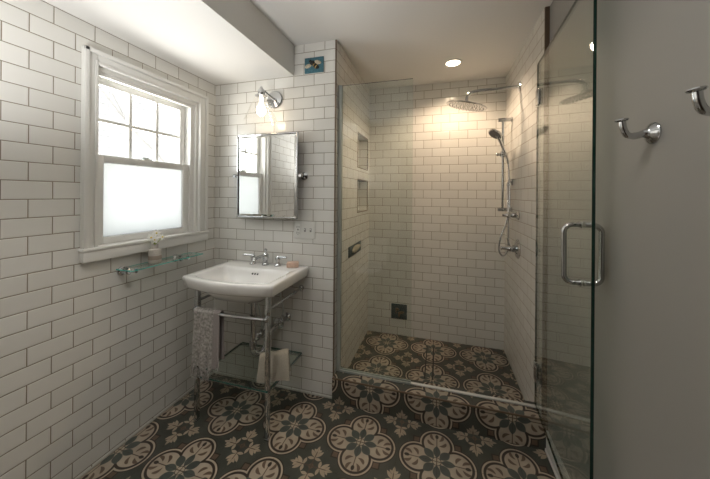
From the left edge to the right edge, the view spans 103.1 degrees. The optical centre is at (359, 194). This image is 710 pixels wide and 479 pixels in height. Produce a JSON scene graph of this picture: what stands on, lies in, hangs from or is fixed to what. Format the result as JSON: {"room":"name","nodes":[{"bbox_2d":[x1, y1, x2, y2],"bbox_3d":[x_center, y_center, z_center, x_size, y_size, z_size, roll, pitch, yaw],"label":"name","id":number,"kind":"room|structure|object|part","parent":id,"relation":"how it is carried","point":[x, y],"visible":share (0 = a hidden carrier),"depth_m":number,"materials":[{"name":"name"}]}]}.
{"room":"bathroom","nodes":[
{"label":"bathroom","id":0,"kind":"room"},
{"bbox_2d":[0,0,215,478],"bbox_3d":[-1.491,0.161,1.185,0.140,2.462,2.160,0,0,16],"label":"wall","id":1,"kind":"structure","parent":0,"point":[91,354],"depth_m":1.32,"materials":[{"name":"white tile"}]},
{"bbox_2d":[78,45,208,263],"bbox_3d":[-1.307,-0.195,1.757,0.175,1.064,0.776,0,0,16],"label":"window","id":2,"kind":"structure","parent":1,"relation":"in","point":[123,200],"depth_m":1.67,"materials":[{"name":"white paint"}]},
{"bbox_3d":[-1.340,-0.405,1.746,0.032,0.464,0.570,0,0,16],"label":"sash","id":3,"kind":"part","parent":2,"relation":"part of","materials":[{"name":"white paint"}]},
{"bbox_3d":[-1.309,0.030,1.737,0.005,0.399,0.482,0,0,16],"label":"frosted pane","id":4,"kind":"part","parent":2,"relation":"part of","materials":[{"name":"white glass"}]},
{"bbox_3d":[-1.268,0.275,1.745,0.086,0.016,0.776,0,0,16],"label":"sill","id":5,"kind":"part","parent":2,"relation":"part of","materials":[{"name":"white paint"}]},
{"bbox_3d":[-1.309,0.029,1.737,0.032,0.475,0.570,0,0,16],"label":"sash","id":6,"kind":"part","parent":2,"relation":"part of","materials":[{"name":"white glass"}]},
{"bbox_3d":[-1.327,-0.185,1.753,0.139,0.954,0.649,0,0,16],"label":"frame","id":7,"kind":"part","parent":2,"relation":"part of","materials":[{"name":"white paint"}]},
{"bbox_2d":[77,372,213,478],"bbox_3d":[-1.429,1.387,1.170,0.006,0.010,2.149,0,0,16],"label":"baseboard","id":8,"kind":"structure","parent":1,"relation":"attached to","point":[120,445],"depth_m":1.63,"materials":[{"name":"white ceramic tile"},{"name":"grout"}]},
{"bbox_2d":[116,252,202,274],"bbox_3d":[-1.199,0.422,1.737,0.124,0.051,0.466,0,0,16],"label":"wall shelf","id":9,"kind":"object","parent":1,"relation":"attached to","point":[122,270],"visible":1,"depth_m":1.62,"materials":[{"name":"teal"}]},
{"bbox_3d":[-1.258,0.422,1.542,0.118,0.051,0.048,0,0,16],"label":"shelf post","id":10,"kind":"part","parent":9,"relation":"part of","materials":[{"name":"silver metal"}]},
{"bbox_2d":[148,244,161,263],"bbox_3d":[-1.216,0.351,1.678,0.068,0.108,0.068,0,0,16],"label":"bud vase","id":11,"kind":"object","parent":9,"relation":"on","point":[155,253],"visible":1,"depth_m":1.66,"materials":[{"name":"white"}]},
{"bbox_2d":[146,230,165,244],"bbox_3d":[-1.209,0.259,1.680,0.039,0.090,0.105,0,0,16],"label":"flower sprig","id":12,"kind":"object","parent":11,"relation":"on","point":[153,237],"visible":1,"depth_m":1.68,"materials":[{"name":"white plant"}]},
{"bbox_3d":[-1.168,0.423,1.857,0.118,0.051,0.048,0,0,16],"label":"shelf post","id":13,"kind":"part","parent":9,"relation":"part of","materials":[{"name":"silver metal"}]},
{"bbox_2d":[42,0,293,84],"bbox_3d":[-1.088,-0.959,1.073,0.680,0.216,2.160,0,0,16],"label":"ceiling","id":14,"kind":"structure","parent":0,"point":[219,42],"depth_m":1.53,"materials":[{"name":"white paint"}]},
{"bbox_2d":[214,40,340,396],"bbox_3d":[-0.701,0.167,2.135,1.140,2.462,0.100,0,0,16],"label":"wall","id":15,"kind":"structure","parent":0,"point":[307,108],"depth_m":2.01,"materials":[{"name":"white tile"}]},
{"bbox_2d":[256,302,264,339],"bbox_3d":[-0.712,0.802,2.025,0.089,0.452,0.114,0,0,16],"label":"shutoff valve","id":16,"kind":"object","parent":15,"relation":"attached to","point":[261,333],"visible":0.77,"depth_m":2.01,"materials":[{"name":"silver metal"}]},
{"bbox_2d":[244,86,282,121],"bbox_3d":[-0.675,-0.625,1.952,0.228,0.257,0.242,0,0,16],"label":"wall sconce","id":17,"kind":"object","parent":15,"relation":"attached to","point":[275,98],"visible":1,"depth_m":1.98,"materials":[{"name":"silver metal"}]},
{"bbox_3d":[-0.677,-0.606,1.945,0.066,0.132,0.066,0,0,16],"label":"bulb","id":18,"kind":"part","parent":17,"relation":"part of","materials":[{"name":"white glass"}]},
{"bbox_2d":[255,86,267,98],"bbox_3d":[-0.676,-0.706,1.945,0.084,0.072,0.084,0,0,16],"label":"socket","id":19,"kind":"object","parent":17,"relation":"attached to","point":[261,92],"depth_m":1.93,"materials":[{"name":"silver metal"}]},
{"bbox_3d":[-0.639,-0.701,1.992,0.022,0.069,0.124,0,0,42],"label":"arm","id":20,"kind":"part","parent":17,"relation":"part of","materials":[{"name":"silver metal"}]},
{"bbox_3d":[-0.618,-0.690,2.049,0.128,0.128,0.024,0,0,16],"label":"plate","id":21,"kind":"part","parent":17,"relation":"part of","materials":[{"name":"silver metal"}]},
{"bbox_2d":[233,132,307,218],"bbox_3d":[-0.654,-0.131,2.034,0.590,0.601,0.070,0,0,16],"label":"mirror","id":22,"kind":"object","parent":15,"relation":"attached to","point":[267,175],"visible":1,"depth_m":2.00,"materials":[{"name":"silver metal"}]},
{"bbox_2d":[214,372,331,398],"bbox_3d":[-0.659,1.393,2.065,0.985,0.010,0.006,0,0,16],"label":"baseboard","id":23,"kind":"structure","parent":15,"relation":"attached to","point":[214,372],"depth_m":2.04,"materials":[{"name":"grey tile"}]},
{"bbox_2d":[277,292,290,326],"bbox_3d":[-0.533,0.743,1.974,0.060,0.332,0.114,0,0,16],"label":"shutoff valve","id":24,"kind":"object","parent":15,"relation":"attached to","point":[286,316],"visible":0.89,"depth_m":1.97,"materials":[{"name":"silver metal"}]},
{"bbox_3d":[-0.547,0.879,1.930,0.039,0.052,0.022,0,0,16],"label":"valve handle","id":25,"kind":"part","parent":24,"relation":"part of","materials":[{"name":"silver metal"}]},
{"bbox_2d":[294,221,314,238],"bbox_3d":[-0.389,0.251,1.984,0.165,0.123,0.020,0,0,16],"label":"outlet plate","id":26,"kind":"object","parent":15,"relation":"attached to","point":[302,229],"visible":1,"depth_m":1.99,"materials":[{"name":"white plastic"}]},
{"bbox_2d":[296,224,300,235],"bbox_3d":[-0.433,0.251,2.000,0.036,0.082,0.004,0,0,16],"label":"receptacle","id":27,"kind":"object","parent":26,"relation":"attached to","point":[298,226],"depth_m":2.00,"materials":[{"name":"grey plastic"}]},
{"bbox_2d":[305,56,323,73],"bbox_3d":[-0.318,-0.902,1.964,0.144,0.108,0.024,0,0,16],"label":"picture","id":28,"kind":"object","parent":15,"relation":"attached to","point":[315,64],"depth_m":1.96,"materials":[{"name":"blue"}]},
{"bbox_2d":[333,40,336,375],"bbox_3d":[-0.169,0.171,1.935,0.008,2.460,0.009,0,0,16],"label":"trim","id":29,"kind":"structure","parent":15,"relation":"attached to","point":[335,40],"depth_m":1.93,"materials":[{"name":"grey metal"}]},
{"bbox_2d":[80,330,555,478],"bbox_3d":[-0.242,1.419,1.277,2.512,0.085,3.224,0,0,16],"label":"floor","id":30,"kind":"structure","parent":0,"point":[312,436],"depth_m":1.62,"materials":[{"name":"tile"}]},
{"bbox_2d":[182,260,308,441],"bbox_3d":[-0.726,0.948,1.827,0.633,0.897,0.502,0,0,16],"label":"sink","id":31,"kind":"object","parent":30,"relation":"on","point":[239,281],"visible":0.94,"depth_m":1.69,"materials":[{"name":"white ceramic"}]},
{"bbox_3d":[-1.004,0.982,1.746,0.029,0.825,0.029,0,0,16],"label":"leg","id":32,"kind":"part","parent":31,"relation":"part of","materials":[{"name":"silver metal"}]},
{"bbox_2d":[189,307,224,381],"bbox_3d":[-0.905,0.889,1.687,0.187,0.408,0.092,0,0,16],"label":"towel","id":33,"kind":"object","parent":31,"relation":"hanging from","point":[208,326],"visible":1,"depth_m":1.67,"materials":[{"name":"grey fabric"}]},
{"bbox_3d":[-0.923,0.861,1.699,0.141,0.352,0.078,0,0,16],"label":"lace panel","id":34,"kind":"part","parent":33,"relation":"part of","materials":[{"name":"grey fabric"}]},
{"bbox_2d":[182,260,308,303],"bbox_3d":[-0.724,0.578,1.826,0.633,0.156,0.500,0,0,16],"label":"basin","id":35,"kind":"object","parent":31,"relation":"in","point":[239,281],"depth_m":1.75,"materials":[{"name":"white ceramic"}]},
{"bbox_2d":[197,342,301,392],"bbox_3d":[-0.699,1.118,1.859,0.494,0.009,0.414,0,0,16],"label":"glass shelf","id":36,"kind":"object","parent":31,"relation":"attached to","point":[267,390],"depth_m":1.71,"materials":[{"name":"teal"}]},
{"bbox_3d":[-0.710,1.131,1.869,0.514,0.014,0.409,0,0,16],"label":"shelf frame","id":37,"kind":"part","parent":31,"relation":"part of","materials":[{"name":"silver metal"}]},
{"bbox_2d":[243,248,286,266],"bbox_3d":[-0.682,0.443,1.956,0.360,0.116,0.153,0,0,16],"label":"faucet","id":38,"kind":"object","parent":31,"relation":"on","point":[265,255],"visible":1,"depth_m":1.98,"materials":[{"name":"silver metal"}]},
{"bbox_3d":[-0.766,0.464,2.033,0.048,0.072,0.048,0,0,16],"label":"handle","id":39,"kind":"part","parent":38,"relation":"part of","materials":[{"name":"silver metal"}]},
{"bbox_3d":[-0.689,0.442,1.946,0.028,0.042,0.130,0,0,21],"label":"spout","id":40,"kind":"part","parent":38,"relation":"part of","materials":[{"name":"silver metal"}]},
{"bbox_3d":[-0.666,0.443,2.004,0.052,0.116,0.052,0,0,16],"label":"spout","id":41,"kind":"part","parent":38,"relation":"part of","materials":[{"name":"silver metal"}]},
{"bbox_3d":[-0.570,0.466,1.977,0.048,0.072,0.048,0,0,16],"label":"handle","id":42,"kind":"part","parent":38,"relation":"part of","materials":[{"name":"silver metal"}]},
{"bbox_2d":[249,303,283,356],"bbox_3d":[-0.637,0.866,1.935,0.085,0.418,0.267,0,0,29],"label":"trap","id":43,"kind":"object","parent":31,"relation":"attached to","point":[253,342],"visible":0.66,"depth_m":1.83,"materials":[{"name":"silver metal"}]},
{"bbox_3d":[-0.523,0.986,1.610,0.029,0.825,0.029,0,0,16],"label":"leg","id":44,"kind":"part","parent":31,"relation":"part of","materials":[{"name":"silver metal"}]},
{"bbox_2d":[256,348,290,382],"bbox_3d":[-0.518,1.030,1.718,0.192,0.166,0.099,0,0,-9],"label":"washcloth","id":45,"kind":"object","parent":31,"relation":"hanging from","point":[280,359],"visible":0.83,"depth_m":1.69,"materials":[{"name":"fabric"}]},
{"bbox_3d":[-0.463,0.662,1.811,0.040,0.040,0.389,0,0,16],"label":"rail","id":46,"kind":"part","parent":31,"relation":"part of","materials":[{"name":"silver metal"}]},
{"bbox_2d":[287,261,298,267],"bbox_3d":[-0.460,0.484,1.950,0.080,0.034,0.056,0,0,-8],"label":"soap bar","id":47,"kind":"object","parent":31,"relation":"on","point":[290,264],"visible":1,"depth_m":1.93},
{"bbox_2d":[424,345,433,379],"bbox_3d":[0.584,1.382,2.339,0.069,0.002,0.480,0,0,16],"label":"linear drain","id":48,"kind":"object","parent":30,"relation":"on","point":[427,345],"visible":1,"depth_m":2.29,"materials":[{"name":"metal"}]},
{"bbox_2d":[332,366,547,449],"bbox_3d":[0.445,1.323,1.790,1.269,0.168,0.143,0,0,16],"label":"curb","id":49,"kind":"object","parent":30,"relation":"on","point":[502,421],"visible":0.97,"depth_m":1.72,"materials":[{"name":"tile"}]},
{"bbox_2d":[336,78,412,384],"bbox_3d":[0.098,0.239,1.919,0.512,1.999,0.028,0,0,16],"label":"screen","id":50,"kind":"object","parent":49,"relation":"on","point":[340,118],"visible":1,"depth_m":1.97,"materials":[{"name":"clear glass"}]},
{"bbox_3d":[0.100,0.237,1.918,0.509,1.996,0.010,0,0,16],"label":"glass pane","id":51,"kind":"part","parent":50,"relation":"part of","materials":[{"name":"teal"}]},
{"bbox_3d":[0.427,1.244,1.726,1.268,0.009,0.010,0,0,16],"label":"edge trim","id":52,"kind":"part","parent":49,"relation":"part of","materials":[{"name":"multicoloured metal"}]},
{"bbox_2d":[411,382,537,407],"bbox_3d":[0.690,1.239,1.748,0.733,0.008,0.020,0,0,16],"label":"trim","id":53,"kind":"structure","parent":49,"relation":"on","point":[412,383],"depth_m":1.74,"materials":[{"name":"grey metal"}]},
{"bbox_2d":[341,47,369,367],"bbox_3d":[-0.070,0.172,2.457,0.100,2.462,0.864,0,0,16],"label":"wall","id":54,"kind":"structure","parent":0,"point":[356,98],"depth_m":2.36,"materials":[{"name":"white tile"}]},
{"bbox_2d":[348,241,360,257],"bbox_3d":[-0.030,0.460,2.385,0.020,0.083,0.348,0,0,16],"label":"soap dish","id":55,"kind":"object","parent":54,"relation":"attached to","point":[356,247],"depth_m":2.33,"materials":[{"name":"stone"}]},
{"bbox_2d":[357,179,367,212],"bbox_3d":[-0.014,0.013,2.637,0.098,0.298,0.362,0,0,16],"label":"wall niche","id":56,"kind":"object","parent":54,"relation":"in","point":[357,179],"visible":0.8,"depth_m":2.65,"materials":[{"name":"white tile"}]},
{"bbox_2d":[357,132,367,170],"bbox_3d":[-0.011,-0.389,2.637,0.098,0.313,0.362,0,0,16],"label":"wall niche","id":57,"kind":"object","parent":54,"relation":"in","point":[358,132],"visible":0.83,"depth_m":2.79,"materials":[{"name":"white tile"}]},
{"bbox_2d":[250,0,552,89],"bbox_3d":[-0.209,-1.100,1.325,2.512,0.080,3.324,0,0,16],"label":"ceiling","id":58,"kind":"structure","parent":0,"point":[384,40],"depth_m":1.83,"materials":[{"name":"white paint"}]},
{"bbox_2d":[444,59,461,66],"bbox_3d":[0.750,-1.049,2.257,0.140,0.006,0.140,0,0,16],"label":"recessed light","id":59,"kind":"object","parent":58,"relation":"in","point":[452,62],"visible":1,"depth_m":2.25,"materials":[{"name":"white paint"}]},
{"bbox_2d":[368,77,505,349],"bbox_3d":[0.674,0.178,2.747,1.372,2.462,0.100,0,0,16],"label":"wall","id":60,"kind":"structure","parent":0,"point":[434,212],"depth_m":2.67,"materials":[{"name":"white tile"}]},
{"bbox_2d":[391,303,406,319],"bbox_3d":[0.389,1.149,2.764,0.154,0.145,0.018,0,0,16],"label":"tile","id":61,"kind":"structure","parent":60,"relation":"attached to","point":[398,311],"depth_m":2.76,"materials":[{"name":"tile"}]},
{"bbox_2d":[504,0,709,478],"bbox_3d":[0.945,0.180,1.046,0.122,2.462,3.224,0,0,16],"label":"wall","id":62,"kind":"structure","parent":0,"point":[652,328],"depth_m":0.95,"materials":[{"name":"grey paint"}]},
{"bbox_2d":[446,82,520,111],"bbox_3d":[0.929,-0.729,2.136,0.516,0.193,0.302,0,0,16],"label":"shower","id":63,"kind":"object","parent":62,"relation":"attached to","point":[466,105],"visible":1,"depth_m":2.11,"materials":[{"name":"silver metal"}]},
{"bbox_3d":[0.990,-0.748,2.119,0.368,0.109,0.024,0,0,16],"label":"shower arm","id":64,"kind":"part","parent":63,"relation":"part of","materials":[{"name":"silver metal"}]},
{"bbox_2d":[496,117,512,211],"bbox_3d":[1.168,-0.241,2.271,0.122,0.768,0.089,0,0,16],"label":"slide bar","id":65,"kind":"object","parent":62,"relation":"attached to","point":[501,154],"visible":0.98,"depth_m":2.29,"materials":[{"name":"silver metal"}]},
{"bbox_2d":[488,129,510,256],"bbox_3d":[1.112,-0.017,2.244,0.163,1.004,0.112,0,0,16],"label":"shower","id":66,"kind":"object","parent":65,"relation":"attached to","point":[493,133],"visible":0.91,"depth_m":2.22,"materials":[{"name":"silver metal"}]},
{"bbox_3d":[1.138,-0.360,2.247,0.108,0.240,0.030,0,0,8],"label":"handle","id":67,"kind":"part","parent":66,"relation":"part of","materials":[{"name":"silver metal"}]},
{"bbox_2d":[500,237,520,258],"bbox_3d":[1.119,0.399,2.106,0.118,0.154,0.144,0,0,16],"label":"shower valve","id":68,"kind":"object","parent":62,"relation":"attached to","point":[515,248],"visible":1,"depth_m":2.08,"materials":[{"name":"silver metal"}]},
{"bbox_3d":[1.101,0.375,2.111,0.080,0.105,0.046,0,0,16],"label":"lever","id":69,"kind":"part","parent":68,"relation":"part of","materials":[{"name":"silver metal"}]},
{"bbox_2d":[502,211,519,221],"bbox_3d":[1.121,0.166,2.094,0.110,0.086,0.066,0,0,16],"label":"shower diverter","id":70,"kind":"object","parent":62,"relation":"attached to","point":[516,215],"visible":1,"depth_m":2.08,"materials":[{"name":"silver metal"}]},
{"bbox_3d":[1.097,0.172,2.100,0.060,0.074,0.042,0,0,16],"label":"handle","id":71,"kind":"part","parent":70,"relation":"part of","materials":[{"name":"silver metal"}]},
{"bbox_2d":[541,6,549,416],"bbox_3d":[1.044,0.097,1.581,0.023,2.292,0.012,0,0,16],"label":"trim","id":72,"kind":"structure","parent":62,"relation":"attached to","point":[546,9],"depth_m":1.58,"materials":[{"name":"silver metal"}]},
{"bbox_2d":[545,430,569,478],"bbox_3d":[0.739,1.350,0.534,0.018,0.118,2.111,0,0,16],"label":"baseboard","id":73,"kind":"structure","parent":62,"relation":"attached to","point":[564,472],"depth_m":1.42,"materials":[{"name":"white paint"}]},
{"bbox_2d":[533,0,604,478],"bbox_3d":[0.900,0.233,1.318,0.134,1.985,0.766,0,0,16],"label":"shower door","id":74,"kind":"structure","parent":62,"relation":"attached to","point":[539,93],"depth_m":1.01,"materials":[{"name":"clear glass"}]},
{"bbox_3d":[0.785,0.219,1.047,0.063,0.241,0.027,0,0,16],"label":"door handle","id":75,"kind":"part","parent":74,"relation":"part of","materials":[{"name":"silver metal"}]},
{"bbox_3d":[0.854,0.219,1.026,0.063,0.241,0.027,0,0,16],"label":"door handle","id":76,"kind":"part","parent":74,"relation":"part of","materials":[{"name":"silver metal"}]},
{"bbox_2d":[615,118,661,143],"bbox_3d":[0.792,-0.181,0.816,0.093,0.076,0.062,0,0,16],"label":"robe hook","id":77,"kind":"object","parent":62,"relation":"attached to","point":[651,134],"visible":1,"depth_m":0.80,"materials":[{"name":"silver metal"}]},
{"bbox_3d":[0.786,-0.185,0.815,0.067,0.053,0.020,0,0,11],"label":"hook arm","id":78,"kind":"part","parent":77,"relation":"part of","materials":[{"name":"silver metal"}]},
{"bbox_2d":[685,85,709,115],"bbox_3d":[0.725,-0.182,0.578,0.093,0.076,0.062,0,0,16],"label":"robe hook","id":79,"kind":"object","parent":62,"relation":"attached to","point":[698,100],"visible":1,"depth_m":0.57,"materials":[{"name":"silver metal"}]},
{"bbox_3d":[0.719,-0.185,0.577,0.067,0.053,0.020,0,0,11],"label":"hook arm","id":80,"kind":"part","parent":79,"relation":"part of","materials":[{"name":"silver metal"}]},
{"label":"outside","id":81,"kind":"structure","parent":0,"visible":0},
{"bbox_2d":[99,86,164,161],"bbox_3d":[-5.126,-0.526,6.497,4.478,6.600,2.827,0,0,16],"label":"bare tree","id":82,"kind":"object","parent":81,"point":[102,90],"visible":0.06,"depth_m":6.48,"materials":[{"name":"grey plant"}]},
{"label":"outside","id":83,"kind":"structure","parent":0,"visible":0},
{"bbox_2d":[98,86,176,162],"bbox_3d":[-7.935,-2.020,9.342,0.030,9.520,18.000,0,0,16],"label":"sky","id":84,"kind":"structure","parent":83,"point":[110,137],"depth_m":9.85,"materials":[{"name":"white"}]}
]}

